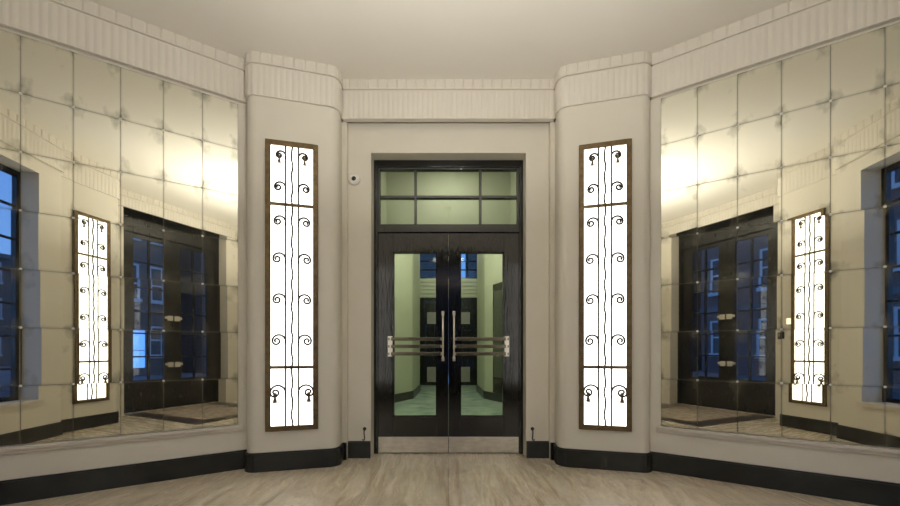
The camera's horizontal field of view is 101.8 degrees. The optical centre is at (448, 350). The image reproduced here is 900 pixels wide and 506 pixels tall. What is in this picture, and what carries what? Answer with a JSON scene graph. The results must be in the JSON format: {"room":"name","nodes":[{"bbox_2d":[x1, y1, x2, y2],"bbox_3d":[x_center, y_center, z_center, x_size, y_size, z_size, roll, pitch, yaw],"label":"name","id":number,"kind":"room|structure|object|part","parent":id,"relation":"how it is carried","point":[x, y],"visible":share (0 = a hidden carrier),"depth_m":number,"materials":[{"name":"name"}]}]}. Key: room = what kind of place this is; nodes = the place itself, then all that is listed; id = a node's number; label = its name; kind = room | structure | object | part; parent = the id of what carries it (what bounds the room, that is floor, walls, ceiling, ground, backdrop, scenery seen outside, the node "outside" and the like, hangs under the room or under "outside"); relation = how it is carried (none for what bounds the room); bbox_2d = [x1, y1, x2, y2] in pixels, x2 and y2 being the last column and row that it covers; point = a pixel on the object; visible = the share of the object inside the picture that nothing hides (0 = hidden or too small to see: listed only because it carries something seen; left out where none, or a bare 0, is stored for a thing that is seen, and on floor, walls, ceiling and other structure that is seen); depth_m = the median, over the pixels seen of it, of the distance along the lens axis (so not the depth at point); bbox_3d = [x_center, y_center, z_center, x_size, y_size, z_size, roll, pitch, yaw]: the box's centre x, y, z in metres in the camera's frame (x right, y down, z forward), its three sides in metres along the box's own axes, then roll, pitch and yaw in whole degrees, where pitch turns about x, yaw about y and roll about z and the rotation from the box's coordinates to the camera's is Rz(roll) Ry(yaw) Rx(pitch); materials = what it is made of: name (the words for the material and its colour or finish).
{"room":"entrance lobby","nodes":[
{"label":"entrance lobby","id":0,"kind":"room"},
{"bbox_2d":[0,26,246,480],"bbox_3d":[-2.660,-0.770,2.835,2.020,3.640,0.140,0,0,-33],"label":"wall","id":1,"kind":"structure","parent":0,"point":[38,463],"depth_m":3.03,"materials":[{"name":"beige paint"}]},
{"bbox_2d":[0,29,237,445],"bbox_3d":[-2.640,-0.772,2.754,1.835,2.840,0.019,0,0,-33],"label":"mirror","id":2,"kind":"object","parent":1,"relation":"attached to","point":[119,185],"visible":1,"depth_m":2.79,"materials":[{"name":"silver"}]},
{"bbox_2d":[0,425,242,454],"bbox_3d":[-2.642,0.683,2.747,1.915,0.050,0.033,0,0,-33],"label":"ledge","id":3,"kind":"object","parent":1,"relation":"attached to","point":[161,435],"visible":1,"depth_m":2.79,"materials":[{"name":"stone"}]},
{"bbox_2d":[0,0,246,104],"bbox_3d":[-2.618,-2.402,2.751,2.000,0.375,0.047,0,0,-33],"label":"crown molding","id":4,"kind":"structure","parent":1,"relation":"attached to","point":[84,26],"depth_m":2.83,"materials":[{"name":"paint"}]},
{"bbox_2d":[0,449,246,505],"bbox_3d":[-2.626,0.968,2.763,2.000,0.165,0.018,0,0,-33],"label":"baseboard","id":5,"kind":"structure","parent":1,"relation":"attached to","point":[19,490],"depth_m":2.80,"materials":[{"name":"black stone"}]},
{"bbox_2d":[247,95,341,452],"bbox_3d":[-1.400,-0.770,3.436,0.770,3.640,0.529,0,0,0],"label":"wall","id":6,"kind":"structure","parent":0,"point":[269,118],"depth_m":3.27,"materials":[{"name":"beige paint"}]},
{"bbox_2d":[265,138,317,431],"bbox_3d":[-1.381,-0.572,3.231,0.434,2.548,0.036,0,0,-14],"label":"light panel","id":7,"kind":"object","parent":6,"relation":"attached to","point":[291,168],"visible":1,"depth_m":3.23,"materials":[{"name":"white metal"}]},
{"bbox_3d":[-1.381,-0.572,3.231,0.028,2.460,0.016,0,0,-14],"label":"wavy rod","id":8,"kind":"part","parent":7,"relation":"part of","materials":[{"name":"grey metal"}]},
{"bbox_2d":[244,51,343,119],"bbox_3d":[-1.384,-2.402,3.322,0.850,0.375,0.216,0,0,-17],"label":"crown molding","id":9,"kind":"structure","parent":6,"relation":"attached to","point":[268,75],"depth_m":3.24,"materials":[{"name":"paint"}]},
{"bbox_2d":[245,443,343,472],"bbox_3d":[-1.385,0.968,3.324,0.839,0.165,0.210,0,0,-17],"label":"baseboard","id":10,"kind":"structure","parent":6,"relation":"attached to","point":[331,457],"depth_m":3.23,"materials":[{"name":"black wood"}]},
{"bbox_2d":[343,443,346,459],"bbox_3d":[-1.018,0.968,3.531,0.065,0.165,0.018,0,0,0],"label":"baseboard","id":11,"kind":"structure","parent":6,"relation":"attached to","point":[345,444],"depth_m":3.52,"materials":[{"name":"black stone"}]},
{"bbox_2d":[381,172,386,223],"bbox_3d":[-1.787,-1.075,4.615,1.826,4.250,1.570,0,0,0],"label":"wall","id":12,"kind":"structure","parent":0,"point":[383,174],"depth_m":4.96,"materials":[{"name":"green paint"}]},
{"bbox_2d":[395,254,419,393],"bbox_3d":[-1.650,-1.075,8.400,1.800,4.250,2.400,0,0,0],"label":"wall","id":13,"kind":"structure","parent":0,"point":[407,266],"depth_m":7.90,"materials":[{"name":"green paint"}]},
{"bbox_2d":[395,385,420,402],"bbox_3d":[-0.855,0.965,8.383,0.264,0.170,2.434,0,0,11],"label":"baseboard","id":14,"kind":"structure","parent":13,"relation":"attached to","point":[404,396],"depth_m":7.86,"materials":[{"name":"black stone"}]},
{"bbox_2d":[1,384,876,505],"bbox_3d":[0.000,1.110,5.140,7.500,0.120,12.920,0,0,0],"label":"floor","id":15,"kind":"structure","parent":0,"point":[382,479],"depth_m":2.82,"materials":[{"name":"wood"}]},
{"bbox_2d":[88,0,791,79],"bbox_3d":[0.000,-2.650,1.270,7.500,0.120,5.180,0,0,0],"label":"ceiling","id":16,"kind":"structure","parent":0,"point":[363,39],"depth_m":2.94,"materials":[{"name":"paint"}]},
{"bbox_2d":[342,122,554,458],"bbox_3d":[0.000,-0.770,3.680,2.400,3.640,0.280,0,0,0],"label":"wall","id":17,"kind":"structure","parent":0,"point":[363,143],"depth_m":3.60,"materials":[{"name":"beige paint"}]},
{"bbox_2d":[348,173,359,185],"bbox_3d":[-0.925,-1.685,3.582,0.116,0.116,0.036,0,0,0],"label":"wall sensor","id":18,"kind":"object","parent":17,"relation":"attached to","point":[354,179],"visible":1,"depth_m":3.58,"materials":[{"name":"white plastic"}]},
{"bbox_2d":[348,441,370,457],"bbox_3d":[-0.875,0.968,3.591,0.219,0.165,0.018,0,0,0],"label":"baseboard","id":19,"kind":"structure","parent":17,"relation":"attached to","point":[356,449],"depth_m":3.58,"materials":[{"name":"black stone"}]},
{"bbox_2d":[378,233,447,452],"bbox_3d":[-0.361,-0.082,3.738,0.721,2.257,0.114,0,0,0],"label":"door","id":20,"kind":"structure","parent":17,"relation":"in","point":[396,433],"depth_m":3.75,"materials":[{"name":"black paint"}]},
{"bbox_3d":[-0.597,-0.048,3.747,0.048,0.208,0.006,0,0,0],"label":"bar plate","id":21,"kind":"part","parent":20,"relation":"part of","materials":[{"name":"silver metal"}]},
{"bbox_3d":[-0.361,0.960,3.748,0.714,0.161,0.004,0,0,0],"label":"kick plate","id":22,"kind":"part","parent":20,"relation":"part of","materials":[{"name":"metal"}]},
{"bbox_3d":[-0.056,-0.150,3.690,0.019,0.476,0.019,0,0,0],"label":"pull handle","id":23,"kind":"part","parent":20,"relation":"part of","materials":[{"name":"silver metal"}]},
{"bbox_2d":[374,160,522,453],"bbox_3d":[0.000,-0.450,3.776,1.524,3.001,0.087,0,0,0],"label":"door frame","id":24,"kind":"structure","parent":17,"relation":"attached to","point":[448,229],"depth_m":3.73,"materials":[{"name":"black paint"}]},
{"bbox_2d":[378,167,518,224],"bbox_3d":[0.000,-1.585,3.772,1.444,0.593,0.055,0,0,0],"label":"window","id":25,"kind":"structure","parent":17,"relation":"in","point":[415,170],"depth_m":3.75,"materials":[{"name":"black paint"}]},
{"bbox_2d":[342,79,555,121],"bbox_3d":[0.000,-2.402,3.509,2.120,0.375,0.062,0,0,0],"label":"crown molding","id":26,"kind":"structure","parent":17,"relation":"attached to","point":[364,100],"depth_m":3.49,"materials":[{"name":"paint"}]},
{"bbox_2d":[449,233,518,452],"bbox_3d":[0.361,-0.082,3.738,0.721,2.258,0.114,0,0,0],"label":"door","id":27,"kind":"structure","parent":17,"relation":"in","point":[467,433],"depth_m":3.75,"materials":[{"name":"black paint"}]},
{"bbox_3d":[0.056,-0.150,3.690,0.019,0.476,0.019,0,0,0],"label":"pull handle","id":28,"kind":"part","parent":27,"relation":"part of","materials":[{"name":"silver metal"}]},
{"bbox_3d":[0.361,0.960,3.748,0.714,0.161,0.004,0,0,0],"label":"kick plate","id":29,"kind":"part","parent":27,"relation":"part of","materials":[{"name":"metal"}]},
{"bbox_3d":[0.597,-0.048,3.747,0.048,0.208,0.006,0,0,0],"label":"bar plate","id":30,"kind":"part","parent":27,"relation":"part of","materials":[{"name":"silver metal"}]},
{"bbox_2d":[526,441,548,457],"bbox_3d":[0.875,0.968,3.591,0.219,0.165,0.018,0,0,0],"label":"baseboard","id":31,"kind":"structure","parent":17,"relation":"attached to","point":[534,449],"depth_m":3.58,"materials":[{"name":"black stone"}]},
{"bbox_2d":[387,172,509,248],"bbox_3d":[0.000,-2.355,5.300,1.748,1.690,0.200,0,0,0],"label":"wall","id":32,"kind":"structure","parent":0,"point":[398,183],"depth_m":5.20,"materials":[{"name":"green paint"}]},
{"bbox_2d":[420,249,476,298],"bbox_3d":[0.000,-1.075,11.325,5.100,4.250,0.250,0,0,0],"label":"wall","id":33,"kind":"structure","parent":0,"point":[427,286],"depth_m":11.20,"materials":[{"name":"green paint"}]},
{"bbox_2d":[420,298,435,384],"bbox_3d":[-0.512,-0.290,11.250,1.015,2.680,0.100,0,0,0],"label":"door","id":34,"kind":"structure","parent":33,"relation":"in","point":[427,305],"depth_m":11.24,"materials":[{"name":"paint"}]},
{"bbox_2d":[420,251,476,278],"bbox_3d":[0.000,-2.645,11.285,2.040,0.850,0.110,0,0,0],"label":"window","id":35,"kind":"structure","parent":33,"relation":"in","point":[448,251],"depth_m":11.27,"materials":[{"name":"black paint"}]},
{"bbox_2d":[461,298,476,384],"bbox_3d":[0.512,-0.290,11.250,1.015,2.680,0.100,0,0,0],"label":"door","id":36,"kind":"structure","parent":33,"relation":"in","point":[468,305],"depth_m":11.24,"materials":[{"name":"paint"}]},
{"bbox_2d":[477,254,501,391],"bbox_3d":[1.650,-1.075,8.400,1.800,4.250,2.400,0,0,0],"label":"wall","id":37,"kind":"structure","parent":0,"point":[489,266],"depth_m":8.01,"materials":[{"name":"green paint"}]},
{"bbox_2d":[476,385,501,402],"bbox_3d":[0.855,0.965,8.383,0.264,0.170,2.434,0,0,-11],"label":"baseboard","id":38,"kind":"structure","parent":37,"relation":"attached to","point":[492,396],"depth_m":7.86,"materials":[{"name":"black stone"}]},
{"bbox_2d":[493,282,501,393],"bbox_3d":[1.042,-0.265,7.578,0.033,2.290,0.450,0,0,-24],"label":"door","id":39,"kind":"structure","parent":37,"relation":"in","point":[497,288],"depth_m":7.59,"materials":[{"name":"paint"}]},
{"bbox_2d":[510,172,515,223],"bbox_3d":[1.787,-1.075,4.615,1.826,4.250,1.570,0,0,0],"label":"wall","id":40,"kind":"structure","parent":0,"point":[512,174],"depth_m":4.96,"materials":[{"name":"green paint"}]},
{"bbox_2d":[555,95,649,452],"bbox_3d":[1.400,-0.770,3.436,0.770,3.640,0.529,0,0,0],"label":"wall","id":41,"kind":"structure","parent":0,"point":[625,118],"depth_m":3.27,"materials":[{"name":"beige paint"}]},
{"bbox_2d":[550,443,553,459],"bbox_3d":[1.018,0.968,3.531,0.065,0.165,0.018,0,0,0],"label":"baseboard","id":42,"kind":"structure","parent":41,"relation":"attached to","point":[551,444],"depth_m":3.52,"materials":[{"name":"black stone"}]},
{"bbox_2d":[553,443,651,472],"bbox_3d":[1.385,0.968,3.324,0.839,0.165,0.210,0,0,17],"label":"baseboard","id":43,"kind":"structure","parent":41,"relation":"attached to","point":[564,457],"depth_m":3.23,"materials":[{"name":"black wood"}]},
{"bbox_2d":[554,51,652,118],"bbox_3d":[1.384,-2.402,3.322,0.850,0.375,0.216,0,0,17],"label":"crown molding","id":44,"kind":"structure","parent":41,"relation":"attached to","point":[628,75],"depth_m":3.24,"materials":[{"name":"paint"}]},
{"bbox_2d":[579,138,631,431],"bbox_3d":[1.381,-0.572,3.231,0.434,2.548,0.037,0,0,14],"label":"light panel","id":45,"kind":"object","parent":41,"relation":"attached to","point":[605,168],"visible":1,"depth_m":3.23,"materials":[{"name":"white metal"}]},
{"bbox_3d":[1.381,-0.572,3.231,0.028,2.460,0.016,0,0,14],"label":"wavy rod","id":46,"kind":"part","parent":45,"relation":"part of","materials":[{"name":"grey metal"}]},
{"bbox_2d":[650,19,899,482],"bbox_3d":[2.649,-0.770,2.761,2.045,3.640,0.140,0,0,33],"label":"wall","id":47,"kind":"structure","parent":0,"point":[840,463],"depth_m":3.02,"materials":[{"name":"beige paint"}]},
{"bbox_2d":[650,0,899,98],"bbox_3d":[2.607,-2.402,2.677,2.025,0.375,0.047,0,0,33],"label":"crown molding","id":48,"kind":"structure","parent":47,"relation":"attached to","point":[794,26],"depth_m":2.79,"materials":[{"name":"paint"}]},
{"bbox_2d":[650,451,899,505],"bbox_3d":[2.615,0.968,2.689,2.025,0.165,0.018,0,0,33],"label":"baseboard","id":49,"kind":"structure","parent":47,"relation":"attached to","point":[866,491],"depth_m":2.74,"materials":[{"name":"black wood"}]},
{"bbox_2d":[656,426,899,456],"bbox_3d":[2.632,0.683,2.673,1.940,0.050,0.033,0,0,33],"label":"ledge","id":50,"kind":"object","parent":47,"relation":"attached to","point":[729,436],"visible":1,"depth_m":2.73,"materials":[{"name":"stone"}]},
{"bbox_2d":[661,22,899,447],"bbox_3d":[2.619,-0.772,2.687,1.835,2.840,0.019,0,0,33],"label":"mirror","id":51,"kind":"object","parent":47,"relation":"attached to","point":[780,180],"visible":1,"depth_m":2.74,"materials":[{"name":"silver"}]},
{"label":"outside","id":52,"kind":"structure","parent":0,"visible":0},
{"bbox_2d":[420,254,448,374],"bbox_3d":[-2.725,-3.350,18.950,6.550,9.000,3.100,0,0,0],"label":"neighbouring building","id":53,"kind":"structure","parent":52,"point":[423,257],"depth_m":17.50,"materials":[{"name":"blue brick"}]},
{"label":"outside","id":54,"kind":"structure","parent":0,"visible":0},
{"bbox_2d":[465,254,476,277],"bbox_3d":[3.475,-3.350,18.950,5.050,9.000,3.100,0,0,0],"label":"neighbouring building","id":55,"kind":"structure","parent":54,"point":[468,257],"depth_m":17.50,"materials":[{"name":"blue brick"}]}
]}

